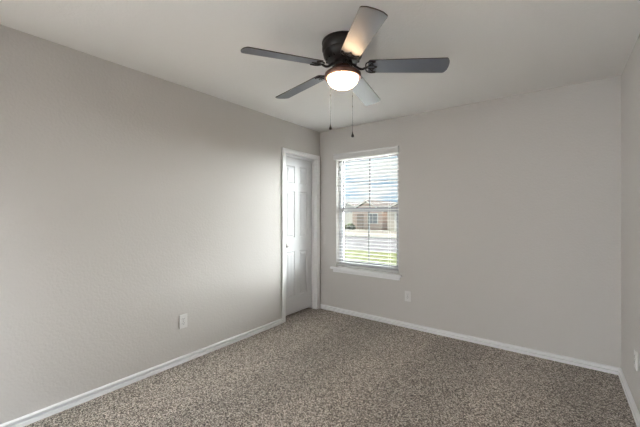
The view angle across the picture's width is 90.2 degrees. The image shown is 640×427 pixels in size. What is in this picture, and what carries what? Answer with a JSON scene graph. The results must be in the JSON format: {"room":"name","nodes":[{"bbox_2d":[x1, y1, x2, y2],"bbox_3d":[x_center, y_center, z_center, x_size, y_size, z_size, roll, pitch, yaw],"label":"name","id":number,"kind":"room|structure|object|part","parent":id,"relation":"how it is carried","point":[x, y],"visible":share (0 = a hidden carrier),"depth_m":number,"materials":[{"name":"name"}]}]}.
{"room":"empty bedroom","nodes":[
{"label":"empty bedroom","id":0,"kind":"room"},
{"bbox_2d":[0,24,319,423],"bbox_3d":[-1.278,0.096,2.832,0.120,2.440,4.097,0,0,37],"label":"wall","id":1,"kind":"structure","parent":0,"point":[132,202],"depth_m":2.42,"materials":[{"name":"grey paint"}]},
{"bbox_2d":[0,318,282,426],"bbox_3d":[-1.451,1.287,2.485,0.020,0.058,3.333,0,0,37],"label":"baseboard","id":2,"kind":"structure","parent":1,"relation":"attached to","point":[25,420],"depth_m":2.42,"materials":[{"name":"white wood"}]},
{"bbox_2d":[179,314,186,328],"bbox_3d":[-1.207,0.955,2.819,0.010,0.120,0.074,0,0,37],"label":"wall outlet","id":3,"kind":"object","parent":1,"relation":"attached to","point":[182,318],"visible":1,"depth_m":2.81,"materials":[{"name":"white plastic"}]},
{"bbox_2d":[286,156,311,315],"bbox_3d":[-0.286,0.282,4.157,0.099,2.009,0.612,0,0,37],"label":"door","id":4,"kind":"structure","parent":1,"relation":"in","point":[298,171],"depth_m":4.19,"materials":[{"name":"white paint"}]},
{"bbox_2d":[282,147,319,322],"bbox_3d":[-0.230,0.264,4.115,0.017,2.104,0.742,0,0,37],"label":"trim","id":5,"kind":"structure","parent":1,"relation":"attached to","point":[285,151],"depth_m":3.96,"materials":[{"name":"white wood"}]},
{"bbox_2d":[0,0,639,131],"bbox_3d":[-1.644,-1.199,0.325,4.104,0.150,8.827,0,0,37],"label":"ceiling","id":6,"kind":"structure","parent":0,"point":[495,49],"depth_m":2.08,"materials":[{"name":"white paint"}]},
{"bbox_2d":[241,6,449,136],"bbox_3d":[0.142,-0.821,2.129,1.259,0.606,1.262,0,0,37],"label":"ceiling fan","id":7,"kind":"object","parent":6,"relation":"hanging from","point":[341,50],"visible":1,"depth_m":2.00,"materials":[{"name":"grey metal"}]},
{"bbox_3d":[-0.220,-0.936,1.907,0.497,0.006,0.138,-4,14,-27],"label":"blade","id":8,"kind":"part","parent":7,"relation":"part of","materials":[{"name":"grey wood"}]},
{"bbox_3d":[-0.142,-0.936,2.387,0.497,0.006,0.138,-5,9,45],"label":"blade","id":9,"kind":"part","parent":7,"relation":"part of","materials":[{"name":"grey wood"}]},
{"bbox_3d":[0.071,-0.746,2.173,0.006,0.288,0.006,0,0,37],"label":"pull chain","id":10,"kind":"part","parent":7,"relation":"part of","materials":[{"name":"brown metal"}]},
{"bbox_3d":[0.149,-0.853,2.093,0.201,0.076,0.201,0,0,37],"label":"lamp shade","id":11,"kind":"part","parent":7,"relation":"part of","materials":[{"name":"white glass"}]},
{"bbox_3d":[0.222,-0.720,2.177,0.006,0.339,0.006,0,0,37],"label":"pull chain","id":12,"kind":"part","parent":7,"relation":"part of","materials":[{"name":"brown metal"}]},
{"bbox_3d":[0.212,-0.936,1.685,0.138,0.006,0.497,13,1,-9],"label":"blade","id":13,"kind":"part","parent":7,"relation":"part of","materials":[{"name":"grey wood"}]},
{"bbox_3d":[0.338,-0.936,2.461,0.138,0.006,0.497,-14,-10,26],"label":"blade","id":14,"kind":"part","parent":7,"relation":"part of","materials":[{"name":"grey wood"}]},
{"bbox_3d":[0.558,-0.936,2.027,0.497,0.006,0.138,3,-12,9],"label":"blade","id":15,"kind":"part","parent":7,"relation":"part of","materials":[{"name":"grey wood"}]},
{"bbox_2d":[24,307,636,426],"bbox_3d":[-1.641,1.376,0.329,4.104,0.120,8.557,0,0,37],"label":"floor","id":16,"kind":"structure","parent":0,"point":[317,367],"depth_m":2.41,"materials":[{"name":"brown carpet"}]},
{"bbox_2d":[320,75,620,367],"bbox_3d":[0.963,0.246,3.799,4.104,2.740,0.140,0,0,37],"label":"wall","id":17,"kind":"structure","parent":0,"point":[510,206],"depth_m":3.09,"materials":[{"name":"grey paint"}]},
{"bbox_2d":[330,266,401,279],"bbox_3d":[0.565,0.752,4.027,1.003,0.068,0.107,0,0,37],"label":"trim","id":18,"kind":"structure","parent":17,"relation":"attached to","point":[371,273],"depth_m":3.97,"materials":[{"name":"white wood"}]},
{"bbox_2d":[339,154,398,272],"bbox_3d":[0.629,-0.018,4.085,0.880,1.472,0.060,0,0,37],"label":"window","id":19,"kind":"structure","parent":17,"relation":"in","point":[342,210],"depth_m":4.10,"materials":[{"name":"white plastic"}]},
{"bbox_2d":[333,146,398,272],"bbox_3d":[0.570,-0.044,4.024,0.918,1.488,0.091,0,0,37],"label":"window blind","id":20,"kind":"object","parent":19,"relation":"attached to","point":[392,150],"visible":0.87,"depth_m":3.96,"materials":[{"name":"white plastic"}]},
{"bbox_3d":[0.590,-0.729,4.032,0.868,0.046,0.056,0,0,37],"label":"head rail","id":21,"kind":"part","parent":20,"relation":"part of","materials":[{"name":"white plastic"}]},
{"bbox_3d":[0.590,0.690,4.032,0.866,0.020,0.048,0,0,37],"label":"rail","id":22,"kind":"part","parent":20,"relation":"part of","materials":[{"name":"white plastic"}]},
{"bbox_3d":[0.838,-0.012,3.846,0.002,1.400,0.055,0,0,37],"label":"ladder cord","id":23,"kind":"part","parent":20,"relation":"part of","materials":[{"name":"white fabric"}]},
{"bbox_3d":[0.622,0.298,4.075,0.796,0.740,0.024,0,0,37],"label":"sash","id":24,"kind":"part","parent":19,"relation":"part of","materials":[{"name":"grey plastic"}]},
{"bbox_3d":[0.637,-0.365,4.095,0.796,0.693,0.022,0,0,37],"label":"sash","id":25,"kind":"part","parent":19,"relation":"part of","materials":[{"name":"grey plastic"}]},
{"bbox_2d":[405,291,410,301],"bbox_3d":[1.010,0.955,3.671,0.074,0.120,0.010,0,0,37],"label":"wall outlet","id":26,"kind":"object","parent":17,"relation":"attached to","point":[407,293],"visible":1,"depth_m":3.66,"materials":[{"name":"white plastic"}]},
{"bbox_2d":[320,304,619,374],"bbox_3d":[1.226,1.287,3.502,3.047,0.058,0.020,0,0,37],"label":"baseboard","id":27,"kind":"structure","parent":17,"relation":"attached to","point":[523,350],"depth_m":3.16,"materials":[{"name":"white wood"}]},
{"bbox_2d":[621,34,639,413],"bbox_3d":[-0.058,0.096,-0.864,0.140,2.440,8.547,0,0,37],"label":"wall","id":28,"kind":"structure","parent":0,"point":[630,76],"depth_m":2.22,"materials":[{"name":"grey paint"}]},
{"bbox_2d":[618,368,639,426],"bbox_3d":[1.209,1.287,0.958,0.020,0.058,4.084,0,0,37],"label":"baseboard","id":29,"kind":"structure","parent":28,"relation":"attached to","point":[631,402],"depth_m":2.20,"materials":[{"name":"white wood"}]},
{"bbox_2d":[634,349,637,370],"bbox_3d":[2.058,0.955,2.081,0.010,0.120,0.074,0,0,37],"label":"wall outlet","id":30,"kind":"object","parent":28,"relation":"attached to","point":[635,351],"visible":1,"depth_m":2.07,"materials":[{"name":"white plastic"}]},
{"label":"outside","id":31,"kind":"structure","parent":0,"visible":0},
{"bbox_2d":[344,249,396,272],"bbox_3d":[-0.497,2.046,16.000,160.000,0.740,8.600,0,0,37],"label":"lawn","id":32,"kind":"structure","parent":31,"point":[352,252],"depth_m":14.41,"materials":[{"name":"green plant"}]},
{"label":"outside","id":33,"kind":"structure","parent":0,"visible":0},
{"bbox_2d":[344,237,396,252],"bbox_3d":[5.204,2.416,23.599,160.000,0.200,10.400,0,0,37],"label":"street","id":34,"kind":"structure","parent":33,"point":[354,240],"depth_m":23.60,"materials":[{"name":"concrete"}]},
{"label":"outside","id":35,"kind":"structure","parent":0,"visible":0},
{"bbox_3d":[51.113,2.311,84.792,160.000,0.210,123.000,0,0,37],"label":"ground","id":36,"kind":"structure","parent":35,"visible":0},
{"bbox_2d":[344,202,359,226],"bbox_3d":[7.111,0.211,54.635,7.100,4.010,9.860,0,0,37],"label":"house","id":37,"kind":"structure","parent":36,"relation":"on","point":[347,220],"depth_m":51.01,"materials":[{"name":"grey"}]},
{"bbox_2d":[352,200,394,229],"bbox_3d":[9.269,0.211,46.764,5.200,4.010,10.860,0,0,37],"label":"house","id":38,"kind":"structure","parent":36,"relation":"on","point":[357,221],"depth_m":42.74,"materials":[{"name":"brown brick"}]},
{"bbox_3d":[5.483,1.166,43.367,1.000,2.100,0.080,0,0,37],"label":"entry door","id":39,"kind":"part","parent":38,"relation":"part of","materials":[{"name":"white"}]},
{"bbox_3d":[6.968,0.716,42.197,1.320,1.240,0.020,0,0,37],"label":"pane","id":40,"kind":"part","parent":38,"relation":"part of","materials":[{"name":"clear glass"}]},
{"bbox_2d":[387,203,396,230],"bbox_3d":[14.349,0.036,42.454,7.700,4.360,10.860,0,0,37],"label":"house","id":41,"kind":"structure","parent":36,"relation":"on","point":[393,214],"depth_m":40.08,"materials":[{"name":"stone"}]},
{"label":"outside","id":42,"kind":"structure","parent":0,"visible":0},
{"bbox_2d":[344,230,396,237],"bbox_3d":[11.265,2.306,31.678,160.000,0.220,9.800,0,0,37],"label":"sidewalk","id":43,"kind":"structure","parent":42,"point":[378,233],"depth_m":34.68,"materials":[{"name":"concrete"}]},
{"bbox_2d":[345,223,355,229],"bbox_3d":[4.035,1.859,42.721,1.647,1.125,1.676,0,0,-9],"label":"shrub","id":44,"kind":"object","parent":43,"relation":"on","point":[348,225],"visible":0.85,"depth_m":42.33,"materials":[{"name":"green plant"}]}
]}

